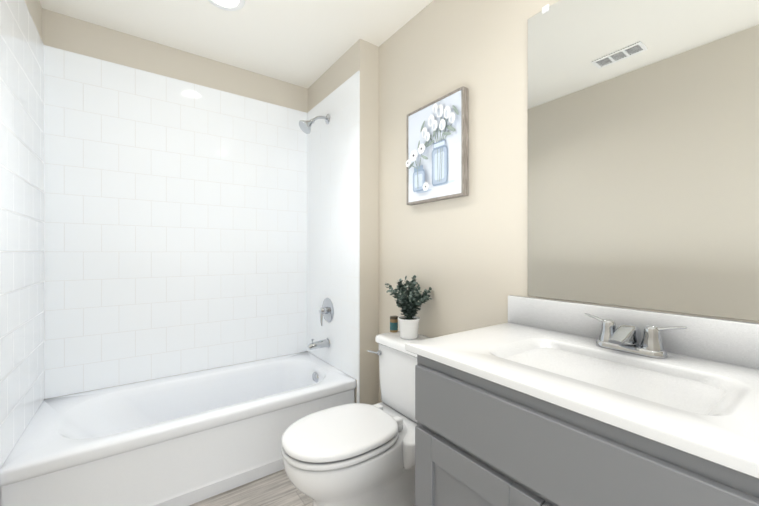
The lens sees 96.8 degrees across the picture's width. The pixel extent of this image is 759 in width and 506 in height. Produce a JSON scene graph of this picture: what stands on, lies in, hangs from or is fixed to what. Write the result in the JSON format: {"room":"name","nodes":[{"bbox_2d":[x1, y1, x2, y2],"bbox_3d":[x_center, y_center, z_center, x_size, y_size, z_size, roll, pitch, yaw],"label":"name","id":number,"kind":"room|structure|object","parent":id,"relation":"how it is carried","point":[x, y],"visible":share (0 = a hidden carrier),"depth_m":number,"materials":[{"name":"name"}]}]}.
{"room":"bathroom","nodes":[
{"label":"bathroom","id":0,"kind":"room"},
{"bbox_2d":[24,0,41,38],"bbox_3d":[-0.921,-0.068,0.504,0.112,2.387,3.190,0,0,-36],"label":"wall","id":1,"kind":"structure","parent":0,"point":[34,7],"depth_m":1.64,"materials":[{"name":"ceramic tile"},{"name":"paint"}]},
{"bbox_2d":[0,0,43,467],"bbox_3d":[-1.519,-0.159,1.440,0.008,1.827,0.747,0,0,-36],"label":"wall tile","id":2,"kind":"structure","parent":1,"relation":"attached to","point":[21,221],"depth_m":1.39,"materials":[{"name":"white tile"}]},
{"bbox_2d":[42,8,307,399],"bbox_3d":[-1.123,-0.070,2.254,1.601,2.387,0.112,0,0,-36],"label":"wall","id":3,"kind":"structure","parent":0,"point":[70,34],"depth_m":2.04,"materials":[{"name":"ceramic tile"},{"name":"paint"}]},
{"bbox_2d":[44,45,306,398],"bbox_3d":[-1.144,-0.160,2.165,1.448,1.827,0.008,0,0,-36],"label":"wall tile","id":4,"kind":"structure","parent":3,"relation":"attached to","point":[175,226],"depth_m":2.04,"materials":[{"name":"white tile"}]},
{"bbox_2d":[39,0,432,88],"bbox_3d":[-0.222,-1.312,1.004,1.833,0.100,3.190,0,0,-36],"label":"ceiling","id":5,"kind":"structure","parent":0,"point":[307,44],"depth_m":1.88,"materials":[{"name":"white paint"}]},
{"bbox_2d":[208,0,244,10],"bbox_3d":[-0.765,-1.260,1.662,0.190,0.006,0.190,0,0,-36],"label":"recessed light","id":6,"kind":"object","parent":5,"relation":"in","point":[231,5],"visible":1,"depth_m":1.71,"materials":[{"name":"white plastic"}]},
{"bbox_2d":[189,469,312,505],"bbox_3d":[-0.222,1.175,1.008,1.833,0.100,3.190,0,0,-36],"label":"floor","id":7,"kind":"structure","parent":0,"point":[278,488],"depth_m":1.56,"materials":[{"name":"beige wood"}]},
{"bbox_2d":[0,352,355,505],"bbox_3d":[-0.935,0.940,1.876,1.460,0.368,0.719,0,0,-36],"label":"bathtub","id":8,"kind":"object","parent":7,"relation":"on","point":[188,439],"visible":0.88,"depth_m":1.59,"materials":[{"name":"ceramic"}]},
{"bbox_2d":[281,331,429,505],"bbox_3d":[-0.045,0.772,1.461,0.764,0.704,0.488,0,0,-36],"label":"toilet","id":9,"kind":"object","parent":7,"relation":"on","point":[357,454],"visible":0.83,"depth_m":1.32,"materials":[{"name":"ceramic"}]},
{"bbox_2d":[390,316,397,332],"bbox_3d":[0.076,0.378,1.794,0.043,0.082,0.043,0,0,-36],"label":"candle jar","id":10,"kind":"object","parent":9,"relation":"on","point":[393,324],"visible":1,"depth_m":1.78,"materials":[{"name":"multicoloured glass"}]},
{"bbox_2d":[384,275,431,338],"bbox_3d":[0.146,0.264,1.683,0.282,0.309,0.261,0,0,-36],"label":"plant","id":11,"kind":"object","parent":9,"relation":"on","point":[410,302],"visible":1,"depth_m":1.64,"materials":[{"name":"green plant"}]},
{"bbox_2d":[405,295,758,505],"bbox_3d":[0.538,0.646,0.813,0.578,0.958,0.872,0,0,-36],"label":"bathroom vanity","id":12,"kind":"object","parent":7,"relation":"on","point":[538,402],"visible":1,"depth_m":0.74,"materials":[{"name":"grey"}]},
{"bbox_2d":[585,313,686,358],"bbox_3d":[0.666,0.228,0.917,0.130,0.086,0.238,0,0,-36],"label":"faucet","id":13,"kind":"object","parent":12,"relation":"on","point":[624,337],"visible":1,"depth_m":0.90,"materials":[{"name":"silver metal"}]},
{"bbox_2d":[308,39,378,404],"bbox_3d":[-0.278,-0.071,2.332,0.137,2.387,0.747,0,0,-36],"label":"wall","id":14,"kind":"structure","parent":0,"point":[361,56],"depth_m":2.03,"materials":[{"name":"beige paint"}]},
{"bbox_2d":[307,71,359,380],"bbox_3d":[-0.337,-0.160,2.289,0.008,1.827,0.747,0,0,-36],"label":"wall panel","id":15,"kind":"structure","parent":14,"relation":"attached to","point":[333,210],"depth_m":2.21,"materials":[{"name":"white tile"}]},
{"bbox_2d":[299,114,329,133],"bbox_3d":[-0.435,-0.866,2.241,0.204,0.163,0.096,0,0,-36],"label":"shower head","id":16,"kind":"object","parent":15,"relation":"attached to","point":[305,126],"visible":1,"depth_m":2.21},
{"bbox_2d":[307,338,329,349],"bbox_3d":[-0.412,0.608,2.260,0.147,0.077,0.066,0,0,-36],"label":"tub spout","id":17,"kind":"object","parent":15,"relation":"attached to","point":[319,344],"visible":1,"depth_m":2.25,"materials":[{"name":"silver metal"}]},
{"bbox_2d":[319,298,333,325],"bbox_3d":[-0.379,0.396,2.283,0.065,0.180,0.168,0,0,-36],"label":"tub valve","id":18,"kind":"object","parent":15,"relation":"attached to","point":[326,310],"visible":1,"depth_m":2.27,"materials":[{"name":"silver metal"}]},
{"bbox_2d":[357,380,359,402],"bbox_3d":[-0.126,0.938,1.996,0.008,0.370,0.022,0,0,-36],"label":"wall trim","id":19,"kind":"structure","parent":14,"relation":"attached to","point":[358,391],"depth_m":1.99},
{"bbox_2d":[379,0,758,402],"bbox_3d":[0.473,-0.069,1.506,0.120,2.387,3.190,0,0,-36],"label":"wall","id":20,"kind":"structure","parent":0,"point":[465,258],"depth_m":1.52,"materials":[{"name":"beige paint"}]},
{"bbox_2d":[406,86,467,205],"bbox_3d":[0.257,-0.495,1.640,0.071,0.480,0.385,0,0,-36],"label":"picture frame","id":21,"kind":"object","parent":20,"relation":"attached to","point":[437,151],"visible":1,"depth_m":1.60,"materials":[{"name":"white fabric"}]},
{"bbox_2d":[528,0,758,320],"bbox_3d":[0.789,-0.365,0.954,0.008,1.052,0.786,0,0,-36],"label":"mirror","id":22,"kind":"object","parent":20,"relation":"attached to","point":[643,153],"visible":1,"depth_m":0.98,"materials":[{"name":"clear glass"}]}
]}

